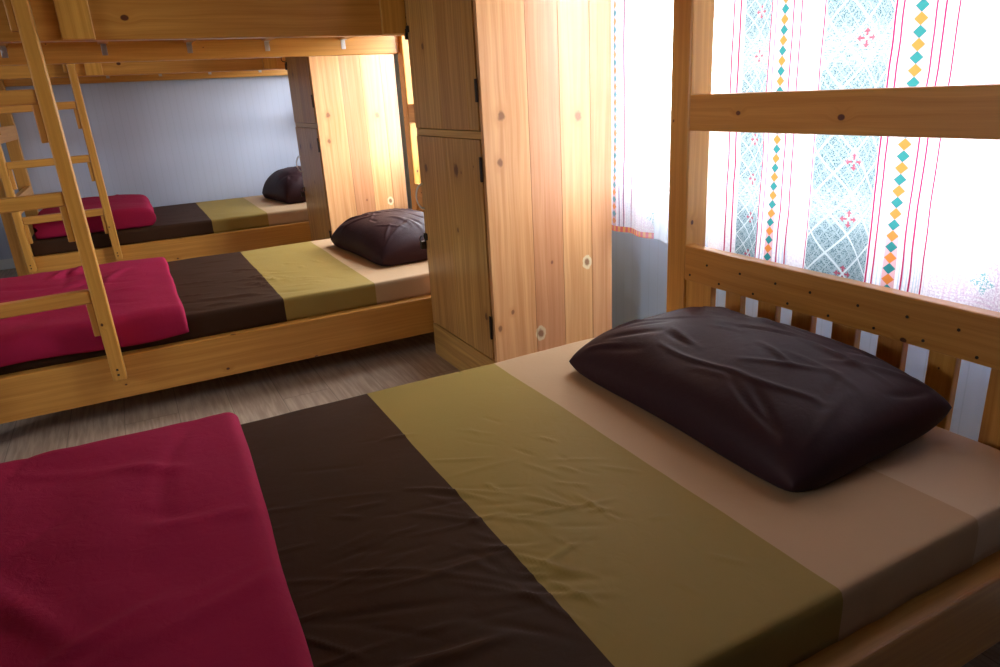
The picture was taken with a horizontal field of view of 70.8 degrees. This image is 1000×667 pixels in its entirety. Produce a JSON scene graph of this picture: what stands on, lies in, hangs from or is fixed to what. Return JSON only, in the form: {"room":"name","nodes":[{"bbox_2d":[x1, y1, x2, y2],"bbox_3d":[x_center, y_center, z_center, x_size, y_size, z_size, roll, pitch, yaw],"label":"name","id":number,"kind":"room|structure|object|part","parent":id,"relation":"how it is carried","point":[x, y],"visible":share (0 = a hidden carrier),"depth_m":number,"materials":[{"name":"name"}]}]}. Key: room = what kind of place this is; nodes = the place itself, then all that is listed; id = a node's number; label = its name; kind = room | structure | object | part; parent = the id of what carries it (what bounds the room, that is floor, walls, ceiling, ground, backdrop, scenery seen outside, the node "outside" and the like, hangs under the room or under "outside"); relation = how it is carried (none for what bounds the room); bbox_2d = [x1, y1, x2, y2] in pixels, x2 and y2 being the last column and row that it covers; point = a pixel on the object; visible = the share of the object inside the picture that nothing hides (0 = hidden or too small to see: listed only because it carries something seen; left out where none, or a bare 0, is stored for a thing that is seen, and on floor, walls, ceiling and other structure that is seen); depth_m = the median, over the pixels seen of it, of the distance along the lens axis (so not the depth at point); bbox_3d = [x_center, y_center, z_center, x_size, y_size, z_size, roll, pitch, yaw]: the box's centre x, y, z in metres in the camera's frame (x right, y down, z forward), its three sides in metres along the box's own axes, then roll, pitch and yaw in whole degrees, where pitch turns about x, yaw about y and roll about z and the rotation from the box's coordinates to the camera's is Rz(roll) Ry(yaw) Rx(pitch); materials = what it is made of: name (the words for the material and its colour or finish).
{"room":"dormitory bedroom","nodes":[
{"label":"dormitory bedroom","id":0,"kind":"room"},
{"bbox_2d":[0,75,300,259],"bbox_3d":[-3.762,-1.812,5.351,5.220,2.600,0.100,-13,21,-25],"label":"wall","id":1,"kind":"structure","parent":0,"point":[168,142],"depth_m":5.92,"materials":[{"name":"white paint"}]},
{"bbox_2d":[0,258,14,269],"bbox_3d":[-3.676,-0.605,5.708,5.000,0.080,0.012,-13,21,-25],"label":"baseboard","id":2,"kind":"structure","parent":1,"relation":"attached to","point":[4,263],"depth_m":5.59,"materials":[{"name":"paint"}]},
{"bbox_2d":[0,268,999,666],"bbox_3d":[-1.805,0.494,2.473,5.120,0.100,7.800,-13,21,-25],"label":"floor","id":3,"kind":"structure","parent":0,"point":[259,394],"depth_m":2.87,"materials":[{"name":"grey laminate"}]},
{"bbox_2d":[0,57,311,275],"bbox_3d":[-2.429,-1.560,5.317,2.347,2.000,1.256,-13,21,-25],"label":"bunk bed","id":4,"kind":"object","parent":3,"relation":"on","point":[175,249],"visible":0.35,"depth_m":4.96,"materials":[{"name":"brown wood"}]},
{"bbox_3d":[-3.414,-1.372,4.847,0.038,0.103,1.062,-13,21,-25],"label":"footboard rail","id":5,"kind":"part","parent":4,"relation":"part of","materials":[{"name":"brown wood"}]},
{"bbox_3d":[-3.167,-1.188,4.362,0.085,2.000,0.085,-13,21,-25],"label":"post","id":6,"kind":"part","parent":4,"relation":"part of","materials":[{"name":"brown wood"}]},
{"bbox_3d":[-3.700,-1.490,5.331,0.085,2.000,0.085,-13,21,-25],"label":"post","id":7,"kind":"part","parent":4,"relation":"part of","materials":[{"name":"brown wood"}]},
{"bbox_3d":[-3.389,-0.943,4.994,0.038,0.111,1.062,-13,21,-25],"label":"footboard rail","id":8,"kind":"part","parent":4,"relation":"part of","materials":[{"name":"brown wood"}]},
{"bbox_2d":[0,64,122,272],"bbox_3d":[-2.869,-1.178,4.438,0.552,1.530,0.068,-13,21,-25],"label":"ladder","id":9,"kind":"object","parent":4,"relation":"attached to","point":[7,178],"visible":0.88,"depth_m":4.48,"materials":[{"name":"brown wood"}]},
{"bbox_3d":[-2.591,-1.879,4.399,0.097,0.503,0.024,-13,21,-25],"label":"guard post","id":10,"kind":"part","parent":4,"relation":"part of","materials":[{"name":"brown wood"}]},
{"bbox_3d":[-2.186,-1.841,4.679,2.175,0.210,0.052,-13,21,-25],"label":"rail","id":11,"kind":"part","parent":4,"relation":"part of","materials":[{"name":"brown wood"}]},
{"bbox_3d":[-2.738,-2.154,5.680,2.175,0.210,0.042,-13,21,-25],"label":"rail","id":12,"kind":"part","parent":4,"relation":"part of","materials":[{"name":"brown wood"}]},
{"bbox_2d":[30,195,308,256],"bbox_3d":[-2.408,-0.922,5.571,2.158,0.104,1.200,-13,21,-25],"label":"mattress","id":13,"kind":"object","parent":4,"relation":"on","point":[225,215],"visible":0.53,"depth_m":5.19,"materials":[{"name":"brown fabric"}]},
{"bbox_2d":[32,194,155,239],"bbox_3d":[-2.969,-0.894,5.199,0.738,0.146,1.040,-13,21,-25],"label":"folded blanket","id":14,"kind":"object","parent":13,"relation":"on","point":[128,210],"visible":0.57,"depth_m":4.87,"materials":[{"name":"red fabric"}]},
{"bbox_2d":[262,166,305,203],"bbox_3d":[-1.698,-1.278,5.921,0.450,0.265,0.627,-16,23,-33],"label":"pillow","id":15,"kind":"object","parent":13,"relation":"on","point":[284,185],"visible":0.55,"depth_m":5.69,"materials":[{"name":"brown fabric"}]},
{"bbox_3d":[-2.116,-0.631,5.095,2.175,0.167,0.052,-13,21,-25],"label":"rail","id":16,"kind":"part","parent":4,"relation":"part of","materials":[{"name":"brown wood"}]},
{"bbox_3d":[-1.623,-2.095,4.865,0.097,0.503,0.024,-13,21,-25],"label":"guard post","id":17,"kind":"part","parent":4,"relation":"part of","materials":[{"name":"brown wood"}]},
{"bbox_2d":[0,0,433,423],"bbox_3d":[-1.236,-0.885,3.152,2.347,2.000,1.256,-13,21,-25],"label":"bunk bed","id":18,"kind":"object","parent":3,"relation":"on","point":[69,31],"visible":0.47,"depth_m":2.73,"materials":[{"name":"brown wood"}]},
{"bbox_2d":[0,0,126,381],"bbox_3d":[-1.689,-0.500,2.267,0.552,1.530,0.068,-13,21,-25],"label":"ladder","id":19,"kind":"object","parent":18,"relation":"attached to","point":[19,13],"visible":1,"depth_m":2.36,"materials":[{"name":"brown wood"}]},
{"bbox_3d":[-1.398,-1.204,2.235,0.097,0.503,0.024,-13,21,-25],"label":"guard post","id":20,"kind":"part","parent":18,"relation":"part of","materials":[{"name":"brown wood"}]},
{"bbox_3d":[-1.545,-1.479,3.516,2.175,0.210,0.042,-13,21,-25],"label":"rail","id":21,"kind":"part","parent":18,"relation":"part of","materials":[{"name":"brown wood"}]},
{"bbox_3d":[-0.993,-1.167,2.514,2.175,0.210,0.052,-13,21,-25],"label":"rail","id":22,"kind":"part","parent":18,"relation":"part of","materials":[{"name":"brown wood"}]},
{"bbox_2d":[0,238,430,374],"bbox_3d":[-1.215,-0.250,3.405,2.159,0.109,1.202,-13,21,-25],"label":"mattress","id":23,"kind":"object","parent":18,"relation":"on","point":[235,291],"visible":0.41,"depth_m":3.13,"materials":[{"name":"fabric"}]},
{"bbox_2d":[0,257,188,366],"bbox_3d":[-1.804,-0.132,3.048,0.745,0.129,1.166,-13,21,-25],"label":"folded blanket","id":24,"kind":"object","parent":23,"relation":"on","point":[145,304],"visible":0.74,"depth_m":2.71,"materials":[{"name":"red fabric"}]},
{"bbox_2d":[330,208,427,265],"bbox_3d":[-0.547,-0.546,3.704,0.487,0.194,0.760,-14,22,-29],"label":"pillow","id":25,"kind":"object","parent":23,"relation":"on","point":[387,237],"visible":0.77,"depth_m":3.45,"materials":[{"name":"brown fabric"}]},
{"bbox_3d":[-0.923,0.043,2.930,2.175,0.167,0.052,-13,21,-25],"label":"rail","id":26,"kind":"part","parent":18,"relation":"part of","materials":[{"name":"brown wood"}]},
{"bbox_3d":[-0.430,-1.421,2.700,0.097,0.503,0.024,-13,21,-25],"label":"guard post","id":27,"kind":"part","parent":18,"relation":"part of","materials":[{"name":"brown wood"}]},
{"bbox_3d":[-0.510,-1.262,4.128,0.087,2.000,0.085,-13,21,-25],"label":"post","id":28,"kind":"part","parent":18,"relation":"part of","materials":[{"name":"brown wood"}]},
{"bbox_3d":[-0.267,-1.134,3.623,0.038,0.103,1.062,-13,21,-25],"label":"headboard rail","id":29,"kind":"part","parent":18,"relation":"part of","materials":[{"name":"brown wood"}]},
{"bbox_3d":[-0.242,-0.705,3.771,0.038,0.111,1.062,-13,21,-25],"label":"headboard rail","id":30,"kind":"part","parent":18,"relation":"part of","materials":[{"name":"brown wood"}]},
{"bbox_2d":[281,54,407,240],"bbox_3d":[-1.051,-1.449,4.687,0.574,2.050,0.628,-13,21,-25],"label":"tall cabinet","id":31,"kind":"object","parent":3,"relation":"on","point":[346,110],"visible":0.65,"depth_m":4.49,"materials":[{"name":"brown wood"}]},
{"bbox_3d":[-1.295,-1.865,4.432,0.020,1.033,0.594,-13,21,-25],"label":"door","id":32,"kind":"part","parent":31,"relation":"part of","materials":[{"name":"brown wood"}]},
{"bbox_3d":[-1.243,-0.965,4.741,0.020,0.811,0.594,-13,21,-25],"label":"door","id":33,"kind":"part","parent":31,"relation":"part of","materials":[{"name":"brown wood"}]},
{"bbox_2d":[404,0,611,370],"bbox_3d":[0.014,-0.847,2.755,0.574,2.050,0.628,-13,21,-25],"label":"tall cabinet","id":34,"kind":"object","parent":3,"relation":"on","point":[512,98],"visible":0.94,"depth_m":2.59,"materials":[{"name":"brown wood"}]},
{"bbox_3d":[-0.341,-0.579,2.981,0.035,0.114,0.010,-13,21,-25],"label":"door handle","id":35,"kind":"part","parent":34,"relation":"part of","materials":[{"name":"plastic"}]},
{"bbox_3d":[-0.230,-1.262,2.500,0.020,1.033,0.594,-13,21,-25],"label":"door","id":36,"kind":"part","parent":34,"relation":"part of","materials":[{"name":"brown wood"}]},
{"bbox_3d":[-0.178,-0.363,2.809,0.020,0.811,0.594,-13,21,-25],"label":"door","id":37,"kind":"part","parent":34,"relation":"part of","materials":[{"name":"brown wood"}]},
{"bbox_2d":[666,0,999,666],"bbox_3d":[-0.145,-0.268,1.173,2.347,2.000,1.256,-13,21,-25],"label":"bunk bed","id":38,"kind":"object","parent":3,"relation":"on","point":[953,622],"visible":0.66,"depth_m":1.64,"materials":[{"name":"brown wood"}]},
{"bbox_2d":[241,338,999,666],"bbox_3d":[-0.124,0.367,1.426,2.158,0.109,1.201,-13,21,-25],"label":"mattress","id":39,"kind":"object","parent":38,"relation":"on","point":[522,511],"visible":0.61,"depth_m":1.27,"materials":[{"name":"fabric"}]},
{"bbox_2d":[0,412,313,666],"bbox_3d":[-0.746,0.429,1.084,0.816,0.072,1.110,-13,21,-25],"label":"folded blanket","id":40,"kind":"object","parent":39,"relation":"on","point":[156,547],"visible":1,"depth_m":1.17,"materials":[{"name":"red fabric"}]},
{"bbox_2d":[569,306,951,492],"bbox_3d":[0.574,0.076,1.725,0.468,0.182,0.807,-12,21,-24],"label":"pillow","id":41,"kind":"object","parent":39,"relation":"on","point":[797,409],"visible":1,"depth_m":1.50,"materials":[{"name":"brown fabric"}]},
{"bbox_3d":[0.581,-0.645,2.148,0.087,2.000,0.085,-13,21,-25],"label":"post","id":42,"kind":"part","parent":38,"relation":"part of","materials":[{"name":"brown wood"}]},
{"bbox_3d":[0.849,-0.088,1.791,0.038,0.111,1.062,-13,21,-25],"label":"headboard rail","id":43,"kind":"part","parent":38,"relation":"part of","materials":[{"name":"brown wood"}]},
{"bbox_3d":[0.824,-0.517,1.644,0.038,0.103,1.062,-13,21,-25],"label":"headboard rail","id":44,"kind":"part","parent":38,"relation":"part of","materials":[{"name":"brown wood"}]},
{"bbox_3d":[0.168,0.660,0.951,2.175,0.167,0.052,-13,21,-25],"label":"rail","id":45,"kind":"part","parent":38,"relation":"part of","materials":[{"name":"brown wood"}]},
{"bbox_2d":[393,54,990,441],"bbox_3d":[0.329,-1.275,3.098,0.120,2.600,7.800,-13,21,-25],"label":"wall","id":46,"kind":"structure","parent":0,"point":[639,265],"depth_m":2.77,"materials":[{"name":"white paint"}]},
{"bbox_2d":[655,176,710,196],"bbox_3d":[0.924,-1.111,1.950,0.050,1.530,1.820,-13,21,-25],"label":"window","id":47,"kind":"structure","parent":46,"relation":"in","point":[661,183],"depth_m":2.74,"materials":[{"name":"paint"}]},
{"bbox_3d":[0.732,-1.883,1.663,0.149,0.018,2.240,-13,21,-25],"label":"curtain rod","id":48,"kind":"object","parent":46,"relation":"attached to","visible":0},
{"bbox_2d":[611,0,657,238],"bbox_3d":[0.372,-1.239,2.562,0.025,1.723,0.612,-13,21,-25],"label":"curtain","id":49,"kind":"object","parent":48,"relation":"hanging from","point":[633,22],"visible":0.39,"depth_m":2.54,"materials":[{"name":"fabric"}]},
{"bbox_2d":[708,0,999,311],"bbox_3d":[0.921,-0.897,1.550,0.033,1.773,1.240,-13,21,-25],"label":"curtain","id":50,"kind":"object","parent":48,"relation":"hanging from","point":[921,216],"visible":0.74,"depth_m":1.76,"materials":[{"name":"fabric"}]}
]}

